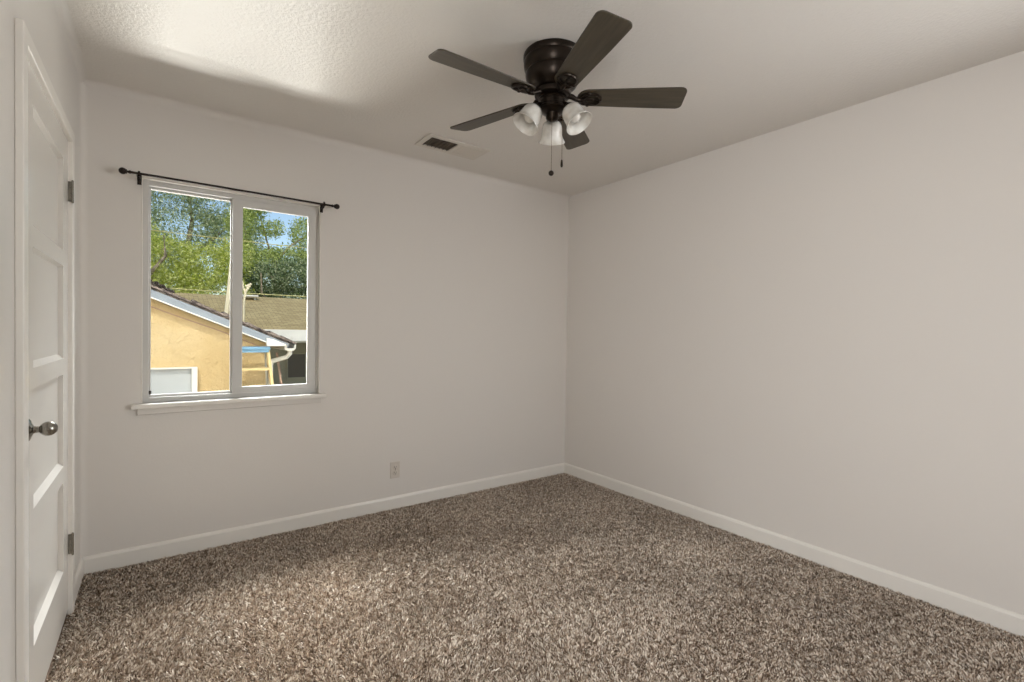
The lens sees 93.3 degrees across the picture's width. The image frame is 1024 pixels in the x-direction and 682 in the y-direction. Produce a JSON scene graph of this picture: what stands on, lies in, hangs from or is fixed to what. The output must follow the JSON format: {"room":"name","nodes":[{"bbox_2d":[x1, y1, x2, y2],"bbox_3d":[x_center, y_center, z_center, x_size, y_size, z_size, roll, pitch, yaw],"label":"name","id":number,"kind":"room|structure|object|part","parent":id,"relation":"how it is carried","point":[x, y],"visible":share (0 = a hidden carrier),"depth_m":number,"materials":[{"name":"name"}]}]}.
{"room":"empty bedroom","nodes":[
{"label":"empty bedroom","id":0,"kind":"room"},
{"bbox_2d":[0,0,79,681],"bbox_3d":[-0.898,-0.014,0.572,0.140,2.440,4.382,0,1,-36],"label":"wall","id":1,"kind":"structure","parent":0,"point":[40,18],"depth_m":1.28,"materials":[{"name":"white paint"}]},
{"bbox_2d":[14,18,74,681],"bbox_3d":[-1.626,0.152,1.707,0.019,2.066,0.963,0,1,-36],"label":"trim","id":2,"kind":"structure","parent":1,"relation":"attached to","point":[25,50],"depth_m":1.33,"materials":[{"name":"white paint"}]},
{"bbox_2d":[28,61,73,681],"bbox_3d":[-1.620,0.162,1.714,0.104,1.994,0.860,0,1,-36],"label":"door","id":3,"kind":"structure","parent":1,"relation":"in","point":[50,190],"depth_m":1.74,"materials":[{"name":"white paint"}]},
{"bbox_3d":[-1.401,0.263,1.443,0.067,0.066,0.066,0,1,-36],"label":"knob","id":4,"kind":"part","parent":3,"relation":"part of","materials":[{"name":"silver metal"}]},
{"bbox_2d":[52,0,88,83],"bbox_3d":[-0.809,-1.216,0.604,0.035,0.035,4.380,0,1,-36],"label":"trim","id":5,"kind":"structure","parent":1,"relation":"attached to","point":[61,7],"depth_m":2.01,"materials":[{"name":"white paint"}]},
{"bbox_2d":[75,558,83,601],"bbox_3d":[-2.030,1.125,2.254,0.014,0.091,0.353,0,1,-36],"label":"baseboard","id":6,"kind":"structure","parent":1,"relation":"attached to","point":[79,573],"depth_m":2.28,"materials":[{"name":"white paint"}]},
{"bbox_2d":[88,88,568,555],"bbox_3d":[-0.864,-0.059,3.393,3.514,2.440,0.140,0,1,-36],"label":"wall","id":7,"kind":"structure","parent":0,"point":[443,295],"depth_m":3.15,"materials":[{"name":"white paint"}]},
{"bbox_2d":[79,82,87,559],"bbox_3d":[-2.109,-0.059,2.382,0.030,2.438,0.030,0,1,-36],"label":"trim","id":8,"kind":"structure","parent":7,"relation":"attached to","point":[83,539],"depth_m":2.39,"materials":[{"name":"white paint"}]},
{"bbox_2d":[131,177,326,414],"bbox_3d":[-1.595,-0.231,2.811,0.973,1.238,0.134,0,1,-36],"label":"window","id":9,"kind":"structure","parent":7,"relation":"in","point":[238,396],"depth_m":2.81,"materials":[{"name":"grey plastic"}]},
{"bbox_3d":[-1.782,-0.259,2.720,0.424,1.132,0.025,0,1,-36],"label":"fixed sash","id":10,"kind":"part","parent":9,"relation":"part of","materials":[{"name":"grey plastic"}]},
{"bbox_3d":[-1.582,0.342,2.791,0.973,0.024,0.062,0,1,-36],"label":"sill","id":11,"kind":"part","parent":9,"relation":"part of","materials":[{"name":"white paint"}]},
{"bbox_3d":[-1.436,-0.256,2.938,0.462,1.136,0.025,0,1,-36],"label":"sliding sash","id":12,"kind":"part","parent":9,"relation":"part of","materials":[{"name":"grey plastic"}]},
{"bbox_2d":[118,167,339,212],"bbox_3d":[-1.538,-0.838,2.747,1.083,0.060,0.079,0,1,-36],"label":"curtain rod","id":13,"kind":"object","parent":7,"relation":"attached to","point":[121,170],"visible":1,"depth_m":2.65,"materials":[{"name":"black metal"}]},
{"bbox_2d":[82,463,564,574],"bbox_3d":[-0.836,1.125,3.350,3.234,0.091,0.014,0,1,-36],"label":"baseboard","id":14,"kind":"structure","parent":7,"relation":"attached to","point":[115,559],"depth_m":2.96,"materials":[{"name":"white paint"}]},
{"bbox_2d":[83,79,570,200],"bbox_3d":[-0.795,-1.259,3.303,3.234,0.035,0.035,0,1,-36],"label":"trim","id":15,"kind":"structure","parent":7,"relation":"attached to","point":[91,84],"depth_m":2.93,"materials":[{"name":"white paint"}]},
{"bbox_2d":[390,461,399,478],"bbox_3d":[-0.813,0.897,3.364,0.070,0.114,0.009,0,1,-36],"label":"wall outlet","id":16,"kind":"object","parent":7,"relation":"attached to","point":[394,466],"visible":1,"depth_m":3.36,"materials":[{"name":"beige plastic"}]},
{"bbox_2d":[45,474,1023,681],"bbox_3d":[0.448,1.274,1.586,3.514,0.112,4.662,0,1,-36],"label":"floor","id":17,"kind":"structure","parent":0,"point":[503,619],"depth_m":2.03,"materials":[{"name":"brown carpet"}]},
{"bbox_2d":[47,473,1023,681],"bbox_3d":[0.128,1.199,2.014,3.218,0.013,3.280,0,1,-36],"label":"carpet","id":18,"kind":"structure","parent":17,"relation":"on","point":[602,503],"depth_m":2.17,"materials":[{"name":"brown carpet"}]},
{"bbox_2d":[67,0,1023,195],"bbox_3d":[0.485,-1.290,1.544,3.514,0.120,4.662,0,1,-36],"label":"ceiling","id":19,"kind":"structure","parent":0,"point":[361,72],"depth_m":2.14,"materials":[{"name":"white paint"}]},
{"bbox_2d":[415,133,490,159],"bbox_3d":[-0.385,-1.263,3.156,0.445,0.010,0.220,0,1,-36],"label":"ceiling vent","id":20,"kind":"object","parent":19,"relation":"in","point":[436,142],"visible":1,"depth_m":3.14,"materials":[{"name":"beige metal"}]},
{"bbox_3d":[-0.461,-1.262,3.101,0.171,0.009,0.146,0,1,-36],"label":"louvre panel","id":21,"kind":"part","parent":20,"relation":"part of","materials":[{"name":"brown metal"}]},
{"bbox_3d":[-0.296,-1.262,3.221,0.160,0.006,0.146,0,1,-36],"label":"louvre panel","id":22,"kind":"part","parent":20,"relation":"part of","materials":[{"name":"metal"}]},
{"bbox_2d":[428,10,686,175],"bbox_3d":[0.217,-0.977,2.112,1.063,0.532,1.113,1,1,1],"label":"ceiling fan","id":23,"kind":"object","parent":19,"relation":"hanging from","point":[554,68],"visible":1,"depth_m":2.03,"materials":[{"name":"black metal"}]},
{"bbox_3d":[-0.102,-1.063,1.917,0.467,0.006,0.132,0,13,-35],"label":"blade","id":24,"kind":"part","parent":23,"relation":"part of","materials":[{"name":"brown wood"}]},
{"bbox_3d":[-0.093,-1.069,2.316,0.467,0.006,0.132,2,13,37],"label":"blade","id":25,"kind":"part","parent":23,"relation":"part of","materials":[{"name":"brown wood"}]},
{"bbox_3d":[0.067,-0.950,2.060,0.127,0.125,0.122,0,1,-26],"label":"lamp shade","id":26,"kind":"part","parent":23,"relation":"part of","materials":[{"name":"white glass"}]},
{"bbox_3d":[0.080,-0.964,2.066,0.057,0.065,0.047,0,1,-26],"label":"bulb","id":27,"kind":"part","parent":23,"relation":"part of","materials":[{"name":"white glass"}]},
{"bbox_3d":[0.184,-0.951,2.232,0.122,0.125,0.127,1,1,4],"label":"lamp shade","id":28,"kind":"part","parent":23,"relation":"part of","materials":[{"name":"white glass"}]},
{"bbox_3d":[0.289,-1.066,2.431,0.132,0.006,0.467,-12,-3,19],"label":"blade","id":29,"kind":"part","parent":23,"relation":"part of","materials":[{"name":"brown wood"}]},
{"bbox_3d":[0.263,-0.961,2.052,0.057,0.065,0.047,1,1,34],"label":"bulb","id":30,"kind":"part","parent":23,"relation":"part of","materials":[{"name":"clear glass"}]},
{"bbox_3d":[0.275,-0.946,2.045,0.127,0.125,0.122,1,1,34],"label":"lamp shade","id":31,"kind":"part","parent":23,"relation":"part of","materials":[{"name":"white glass"}]},
{"bbox_3d":[0.275,-1.056,1.785,0.132,0.006,0.467,13,-3,-17],"label":"blade","id":32,"kind":"part","parent":23,"relation":"part of","materials":[{"name":"brown wood"}]},
{"bbox_3d":[0.516,-1.057,2.103,0.467,0.006,0.132,1,-11,1],"label":"blade","id":33,"kind":"part","parent":23,"relation":"part of","materials":[{"name":"brown wood"}]},
{"bbox_2d":[565,51,1023,614],"bbox_3d":[1.831,-0.006,2.558,0.140,2.440,4.382,0,1,-36],"label":"wall","id":34,"kind":"structure","parent":0,"point":[811,331],"depth_m":2.57,"materials":[{"name":"white paint"}]},
{"bbox_2d":[564,463,1023,637],"bbox_3d":[1.755,1.176,2.526,0.014,0.091,4.368,0,1,-36],"label":"baseboard","id":35,"kind":"structure","parent":34,"relation":"attached to","point":[1012,622],"depth_m":2.58,"materials":[{"name":"white paint"}]},
{"label":"outside","id":36,"kind":"structure","parent":0,"visible":0},
{"bbox_2d":[152,230,303,247],"bbox_3d":[-5.263,-1.909,8.737,8.400,0.132,0.014,0,1,-36],"label":"cable","id":37,"kind":"object","parent":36,"point":[152,230],"visible":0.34,"depth_m":8.71,"materials":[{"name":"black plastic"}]},
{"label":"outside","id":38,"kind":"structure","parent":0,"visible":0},
{"bbox_3d":[-12.387,1.197,24.974,50.000,0.100,35.100,0,1,-36],"label":"lawn","id":39,"kind":"structure","parent":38,"visible":0},
{"bbox_2d":[151,217,258,294],"bbox_3d":[-10.507,-1.201,13.716,5.916,5.122,2.628,0,1,-33],"label":"leafy tree","id":40,"kind":"object","parent":39,"relation":"on","point":[193,277],"visible":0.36,"depth_m":14.06,"materials":[{"name":"green plant"}]},
{"bbox_2d":[151,190,271,284],"bbox_3d":[-14.309,-4.268,19.476,8.986,10.950,4.059,0,1,-36],"label":"tree","id":41,"kind":"object","parent":39,"relation":"on","point":[210,218],"visible":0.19,"depth_m":19.71,"materials":[{"name":"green plant"}]},
{"bbox_2d":[173,293,306,384],"bbox_3d":[-4.630,0.198,12.618,11.200,2.520,6.160,0,1,-36],"label":"house","id":42,"kind":"structure","parent":39,"relation":"on","point":[286,317],"depth_m":10.20,"materials":[{"name":"beige"}]},
{"bbox_2d":[242,295,257,299],"bbox_3d":[-6.079,-0.980,11.198,0.320,0.160,0.300,0,1,-36],"label":"roof vent","id":43,"kind":"object","parent":42,"relation":"attached to","point":[247,296],"depth_m":11.15,"materials":[{"name":"white"}]},
{"bbox_3d":[-4.558,0.523,10.224,0.360,0.510,0.010,0,1,-36],"label":"pane","id":44,"kind":"part","parent":42,"relation":"part of","materials":[{"name":"brown glass"}]},
{"bbox_2d":[222,205,307,287],"bbox_3d":[-8.472,-2.673,19.290,5.607,7.947,2.573,0,1,-33],"label":"broad tree","id":45,"kind":"object","parent":39,"relation":"on","point":[248,216],"visible":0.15,"depth_m":18.30,"materials":[{"name":"green plant"}]},
{"bbox_2d":[243,254,306,298],"bbox_3d":[-6.817,-1.077,17.240,6.066,4.872,2.118,0,1,-36],"label":"tree","id":46,"kind":"object","parent":39,"relation":"on","point":[284,275],"visible":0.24,"depth_m":15.99,"materials":[{"name":"green plant"}]},
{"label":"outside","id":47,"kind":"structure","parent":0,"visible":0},
{"bbox_3d":[-3.364,1.637,5.774,26.000,0.100,6.578,0,1,-36],"label":"pavement","id":48,"kind":"object","parent":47,"visible":0},
{"bbox_2d":[151,284,296,393],"bbox_3d":[-7.438,-0.271,4.347,9.525,3.643,3.610,0,1,-36],"label":"stucco house","id":49,"kind":"structure","parent":48,"relation":"on","point":[190,340],"depth_m":5.22,"materials":[{"name":"yellow paint"}]},
{"bbox_2d":[151,279,174,292],"bbox_3d":[-3.652,-0.566,4.962,0.321,0.140,0.162,0,1,-36],"label":"heap","id":50,"kind":"object","parent":49,"relation":"on","point":[157,284],"visible":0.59,"depth_m":4.96,"materials":[{"name":"brown"}]},
{"bbox_3d":[-3.864,0.443,4.944,1.010,0.320,0.011,0,1,-36],"label":"pane","id":51,"kind":"part","parent":49,"relation":"part of","materials":[{"name":"grey glass"}]},
{"bbox_3d":[-4.609,-0.947,4.206,4.530,1.948,0.040,0,1,-36],"label":"rake trim","id":52,"kind":"part","parent":49,"relation":"part of","materials":[{"name":"white wood"}]},
{"bbox_2d":[224,264,229,312],"bbox_3d":[-3.654,-0.685,6.235,0.126,0.920,0.050,0,1,-36],"label":"timber post","id":53,"kind":"object","parent":49,"relation":"on","point":[227,300],"visible":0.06,"depth_m":6.21,"materials":[{"name":"beige wood"}]},
{"bbox_2d":[243,283,251,321],"bbox_3d":[-3.488,-0.480,6.355,0.120,0.611,0.040,0,1,-36],"label":"mast","id":54,"kind":"object","parent":49,"relation":"on","point":[248,286],"visible":0.78,"depth_m":6.33,"materials":[{"name":"beige"}]},
{"bbox_2d":[242,346,273,384],"bbox_3d":[-2.842,0.833,5.314,0.572,1.540,0.562,0,1,-36],"label":"step ladder","id":55,"kind":"object","parent":48,"relation":"on","point":[245,349],"visible":0.21,"depth_m":5.36,"materials":[{"name":"yellow"}]},
{"bbox_3d":[-2.814,0.846,5.582,0.022,1.508,0.194,1,1,-1],"label":"leg","id":56,"kind":"part","parent":55,"relation":"part of","materials":[{"name":"silver metal"}]},
{"bbox_3d":[-2.616,0.852,5.356,0.393,1.505,0.052,1,1,31],"label":"rail","id":57,"kind":"part","parent":55,"relation":"part of","materials":[{"name":"yellow"}]},
{"bbox_2d":[276,352,282,384],"bbox_3d":[-2.753,0.864,5.853,0.317,1.445,0.035,1,1,27],"label":"leaning pole","id":58,"kind":"object","parent":48,"relation":"on","point":[278,363],"visible":0.21,"depth_m":5.88,"materials":[{"name":"beige wood"}]},
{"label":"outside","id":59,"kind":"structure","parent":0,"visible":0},
{"bbox_2d":[170,288,306,296],"bbox_3d":[-5.141,-0.918,8.395,8.201,0.144,0.020,0,1,-36],"label":"cable","id":60,"kind":"object","parent":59,"point":[170,288],"visible":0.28,"depth_m":8.63,"materials":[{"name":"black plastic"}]}
]}

